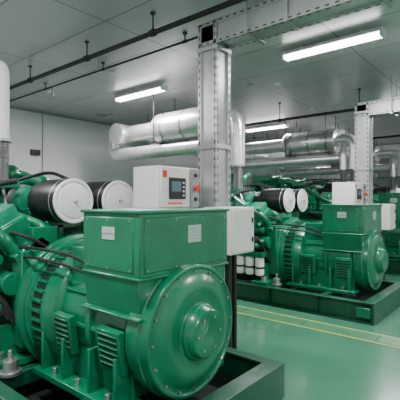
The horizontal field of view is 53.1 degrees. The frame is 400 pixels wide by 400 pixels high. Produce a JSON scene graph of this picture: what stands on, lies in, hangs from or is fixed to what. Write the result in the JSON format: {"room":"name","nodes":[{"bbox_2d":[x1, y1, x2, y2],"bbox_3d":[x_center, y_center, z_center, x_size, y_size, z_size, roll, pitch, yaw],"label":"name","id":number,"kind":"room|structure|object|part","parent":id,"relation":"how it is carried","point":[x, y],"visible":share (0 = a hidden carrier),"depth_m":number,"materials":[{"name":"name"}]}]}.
{"room":"mechanical room","nodes":[
{"label":"mechanical room","id":0,"kind":"room"},
{"bbox_2d":[8,108,273,192],"bbox_3d":[-3.177,-0.375,13.059,0.200,4.250,22.400,0,0,40],"label":"wall","id":1,"kind":"structure","parent":0,"point":[72,148],"depth_m":12.09,"materials":[{"name":"paint"}]},
{"bbox_2d":[30,114,42,175],"bbox_3d":[-4.545,-0.420,11.181,0.098,4.020,0.362,0,0,40],"label":"junction box","id":2,"kind":"object","parent":1,"relation":"attached to","point":[32,151],"visible":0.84,"depth_m":11.22,"materials":[{"name":"black metal"}]},
{"bbox_2d":[10,106,112,125],"bbox_3d":[-3.088,-2.470,12.986,0.030,0.060,22.000,0,0,40],"label":"trim","id":3,"kind":"structure","parent":1,"relation":"attached to","point":[11,107],"depth_m":11.70,"materials":[{"name":"grey metal"}]},
{"bbox_2d":[0,0,399,144],"bbox_3d":[2.739,-2.600,8.131,15.600,0.200,22.400,0,0,40],"label":"ceiling","id":4,"kind":"structure","parent":0,"point":[43,35],"depth_m":7.38,"materials":[{"name":"white paint"}]},
{"bbox_2d":[0,60,11,179],"bbox_3d":[-4.255,-1.338,6.493,5.950,2.316,0.790,0,0,40],"label":"exhaust silencer","id":5,"kind":"object","parent":4,"relation":"hanging from","point":[5,139],"visible":0.9,"depth_m":4.42,"materials":[{"name":"metal"}]},
{"bbox_2d":[10,32,197,101],"bbox_3d":[0.355,-2.333,5.496,14.890,0.326,0.070,0,0,40],"label":"conduit","id":6,"kind":"object","parent":4,"relation":"hanging from","point":[185,40],"visible":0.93,"depth_m":7.07,"materials":[{"name":"black metal"}]},
{"bbox_2d":[10,0,246,89],"bbox_3d":[-0.125,-2.263,4.920,14.890,0.466,0.098,0,0,40],"label":"pipe","id":7,"kind":"object","parent":4,"relation":"hanging from","point":[153,32],"visible":1,"depth_m":5.50,"materials":[{"name":"black metal"}]},
{"bbox_2d":[114,84,167,102],"bbox_3d":[-1.352,-2.413,9.001,1.580,0.166,0.217,0,0,40],"label":"lamp","id":8,"kind":"object","parent":4,"relation":"hanging from","point":[154,89],"visible":1,"depth_m":8.89,"materials":[{"name":"white plastic"}]},
{"bbox_2d":[109,94,244,189],"bbox_3d":[-0.668,-1.338,9.373,4.393,2.316,0.793,0,0,40],"label":"exhaust pipe","id":9,"kind":"object","parent":4,"relation":"hanging from","point":[175,133],"visible":0.56,"depth_m":8.98,"materials":[{"name":"metal"}]},
{"bbox_2d":[109,113,318,168],"bbox_3d":[1.820,-1.948,15.073,0.620,1.096,12.490,0,0,40],"label":"pipe","id":10,"kind":"object","parent":4,"relation":"hanging from","point":[116,132],"visible":0.07,"depth_m":10.46,"materials":[{"name":"metal"}]},
{"bbox_2d":[245,123,289,132],"bbox_3d":[2.201,-2.413,13.265,1.580,0.166,0.217,0,0,40],"label":"lamp","id":11,"kind":"object","parent":4,"relation":"hanging from","point":[276,126],"visible":0.91,"depth_m":13.18,"materials":[{"name":"white plastic"}]},
{"bbox_2d":[231,111,354,181],"bbox_3d":[2.494,-1.423,12.621,5.093,2.146,0.793,0,0,40],"label":"exhaust silencer","id":12,"kind":"object","parent":4,"relation":"hanging from","point":[326,143],"visible":0.7,"depth_m":11.72,"materials":[{"name":"metal"}]},
{"bbox_2d":[197,0,396,280],"bbox_3d":[2.822,-0.373,2.790,7.285,4.246,0.400,0,0,40],"label":"busbar trunking","id":13,"kind":"object","parent":4,"relation":"hanging from","point":[266,19],"visible":0.73,"depth_m":4.81,"materials":[{"name":"metal"}]},
{"bbox_2d":[245,89,360,126],"bbox_3d":[3.396,-2.173,9.145,14.890,0.646,0.098,0,0,40],"label":"pipe","id":14,"kind":"object","parent":4,"relation":"hanging from","point":[279,119],"visible":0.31,"depth_m":9.90,"materials":[{"name":"black metal"}]},
{"bbox_2d":[267,124,345,157],"bbox_3d":[3.744,-1.958,14.257,2.700,1.076,0.760,0,0,40],"label":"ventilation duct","id":15,"kind":"object","parent":4,"relation":"hanging from","point":[280,154],"visible":0.2,"depth_m":14.59,"materials":[{"name":"metal"}]},
{"bbox_2d":[281,26,385,61],"bbox_3d":[2.013,-2.413,6.197,1.580,0.166,0.217,0,0,40],"label":"lamp","id":16,"kind":"object","parent":4,"relation":"hanging from","point":[363,36],"visible":1,"depth_m":6.08,"materials":[{"name":"white plastic"}]},
{"bbox_2d":[276,135,399,189],"bbox_3d":[5.432,-1.423,16.031,5.243,2.146,0.793,0,0,40],"label":"exhaust silencer","id":17,"kind":"object","parent":4,"relation":"hanging from","point":[393,167],"visible":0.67,"depth_m":14.85,"materials":[{"name":"metal"}]},
{"bbox_2d":[319,158,398,179],"bbox_3d":[9.595,-1.708,15.500,10.100,1.576,0.760,0,0,40],"label":"ventilation duct","id":18,"kind":"object","parent":4,"relation":"hanging from","point":[382,160],"visible":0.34,"depth_m":16.90,"materials":[{"name":"metal"}]},
{"bbox_2d":[348,129,399,138],"bbox_3d":[6.596,-2.198,12.987,14.890,0.596,0.098,0,0,40],"label":"pipe","id":19,"kind":"object","parent":4,"relation":"hanging from","point":[390,136],"visible":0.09,"depth_m":13.31,"materials":[{"name":"black metal"}]},
{"bbox_2d":[354,75,399,203],"bbox_3d":[6.025,-0.373,6.434,6.980,4.246,0.400,0,0,40],"label":"busbar trunking","id":20,"kind":"object","parent":4,"relation":"hanging from","point":[364,113],"visible":0.65,"depth_m":8.43,"materials":[{"name":"metal"}]},
{"bbox_2d":[237,273,399,399],"bbox_3d":[2.739,1.850,8.131,15.600,0.200,22.400,0,0,40],"label":"floor","id":21,"kind":"structure","parent":0,"point":[319,365],"depth_m":4.50,"materials":[{"name":"green paint"}]},
{"bbox_2d":[0,165,284,399],"bbox_3d":[-1.931,0.568,4.557,5.400,2.364,1.910,0,0,40],"label":"diesel generator","id":22,"kind":"object","parent":21,"relation":"on","point":[103,297],"visible":0.99,"depth_m":3.12,"materials":[{"name":"green paint"}]},
{"bbox_3d":[-0.537,0.970,3.402,0.820,0.990,0.990,0,0,40],"label":"stator frame","id":23,"kind":"part","parent":22,"relation":"part of","materials":[{"name":"green paint"}]},
{"bbox_2d":[13,360,232,399],"bbox_3d":[-1.927,1.725,4.561,5.200,0.030,1.720,0,0,40],"label":"drip tray","id":24,"kind":"object","parent":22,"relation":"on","point":[42,389],"depth_m":3.57,"materials":[{"name":"black"}]},
{"bbox_3d":[-1.927,1.599,4.561,5.400,0.302,1.900,0,0,40],"label":"skid frame","id":25,"kind":"part","parent":22,"relation":"part of","materials":[{"name":"green paint"}]},
{"bbox_2d":[133,165,199,207],"bbox_3d":[-0.349,0.695,4.482,0.465,2.110,0.640,0,0,40],"label":"control panel","id":26,"kind":"object","parent":22,"relation":"on","point":[157,186],"visible":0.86,"depth_m":4.28,"materials":[{"name":"paint"}]},
{"bbox_3d":[-0.267,-0.135,4.304,0.020,0.426,0.449,0,0,40],"label":"cabinet door","id":27,"kind":"part","parent":26,"relation":"part of","materials":[{"name":"paint"}]},
{"bbox_3d":[-0.063,-0.135,4.546,0.022,0.426,0.151,0,0,40],"label":"panel","id":28,"kind":"part","parent":26,"relation":"part of","materials":[{"name":"grey metal"}]},
{"bbox_2d":[204,207,253,348],"bbox_3d":[0.344,0.915,4.594,0.408,1.670,0.460,0,0,40],"label":"box","id":29,"kind":"object","parent":21,"relation":"on","point":[240,220],"visible":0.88,"depth_m":4.54,"materials":[{"name":"paint"}]},
{"bbox_3d":[0.483,0.340,4.478,0.020,0.480,0.420,0,0,40],"label":"box lid","id":30,"kind":"part","parent":29,"relation":"part of","materials":[{"name":"paint"}]},
{"bbox_2d":[230,184,399,324],"bbox_3d":[0.956,0.568,8.022,5.400,2.364,1.910,0,0,40],"label":"diesel generator","id":31,"kind":"object","parent":21,"relation":"on","point":[335,266],"visible":0.58,"depth_m":6.60,"materials":[{"name":"green paint"}]},
{"bbox_3d":[1.029,1.290,7.187,0.380,0.200,0.200,0,0,40],"label":"starter motor","id":32,"kind":"part","parent":31,"relation":"part of","materials":[{"name":"metal"}]},
{"bbox_2d":[237,279,375,300],"bbox_3d":[0.960,1.725,8.025,5.200,0.030,1.720,0,0,40],"label":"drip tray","id":33,"kind":"object","parent":31,"relation":"on","point":[364,295],"depth_m":7.16,"materials":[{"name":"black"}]},
{"bbox_3d":[0.960,1.599,8.025,5.400,0.302,1.900,0,0,40],"label":"skid frame","id":34,"kind":"part","parent":31,"relation":"part of","materials":[{"name":"green paint"}]},
{"bbox_3d":[2.350,0.970,6.867,0.820,0.990,0.990,0,0,40],"label":"stator frame","id":35,"kind":"part","parent":31,"relation":"part of","materials":[{"name":"green paint"}]},
{"bbox_2d":[332,182,366,203],"bbox_3d":[2.877,0.710,7.651,0.465,2.080,0.640,0,0,40],"label":"control panel","id":36,"kind":"object","parent":31,"relation":"on","point":[342,192],"visible":0.71,"depth_m":7.44,"materials":[{"name":"paint"}]},
{"bbox_3d":[2.960,-0.120,7.474,0.020,0.396,0.449,0,0,40],"label":"cabinet door","id":37,"kind":"part","parent":36,"relation":"part of","materials":[{"name":"paint"}]},
{"bbox_3d":[3.163,-0.120,7.716,0.022,0.396,0.151,0,0,40],"label":"panel","id":38,"kind":"part","parent":36,"relation":"part of","materials":[{"name":"grey metal"}]},
{"bbox_2d":[231,173,399,274],"bbox_3d":[3.342,0.391,11.916,6.210,2.718,2.196,0,0,40],"label":"diesel generator","id":39,"kind":"object","parent":21,"relation":"on","point":[318,195],"visible":0.25,"depth_m":11.00,"materials":[{"name":"green paint"}]},
{"bbox_3d":[4.945,0.853,10.588,0.943,1.138,1.138,0,0,40],"label":"stator frame","id":40,"kind":"part","parent":39,"relation":"part of","materials":[{"name":"green paint"}]},
{"bbox_3d":[3.346,1.576,11.921,6.210,0.347,2.185,0,0,40],"label":"skid frame","id":41,"kind":"part","parent":39,"relation":"part of","materials":[{"name":"green paint"}]},
{"bbox_2d":[237,305,399,347],"bbox_3d":[1.208,1.743,5.902,13.300,0.014,0.355,0,0,40],"label":"floor marking","id":42,"kind":"object","parent":21,"relation":"on","point":[324,327],"visible":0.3,"depth_m":5.45,"materials":[{"name":"yellow paint"}]},
{"bbox_2d":[290,177,397,203],"bbox_3d":[6.223,0.391,15.373,6.210,2.718,2.196,0,0,40],"label":"diesel generator","id":43,"kind":"object","parent":21,"relation":"on","point":[378,189],"visible":0.06,"depth_m":14.74,"materials":[{"name":"green paint"}]},
{"bbox_2d":[381,204,395,279],"bbox_3d":[3.752,0.915,8.231,0.428,1.670,0.450,0,0,40],"label":"box","id":44,"kind":"object","parent":21,"relation":"on","point":[388,210],"visible":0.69,"depth_m":8.01,"materials":[{"name":"paint"}]},
{"bbox_3d":[3.899,0.340,8.108,0.020,0.480,0.410,0,0,40],"label":"box lid","id":45,"kind":"part","parent":44,"relation":"part of","materials":[{"name":"paint"}]},
{"bbox_2d":[274,144,399,187],"bbox_3d":[9.844,-0.375,16.659,15.200,4.250,0.200,0,0,40],"label":"wall","id":46,"kind":"structure","parent":0,"point":[384,181],"depth_m":18.03,"materials":[{"name":"paint"}]},
{"bbox_2d":[373,143,399,145],"bbox_3d":[9.782,-2.470,16.561,15.170,0.060,0.030,0,0,40],"label":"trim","id":47,"kind":"structure","parent":46,"relation":"attached to","point":[390,143],"depth_m":17.77,"materials":[{"name":"grey metal"}]}
]}

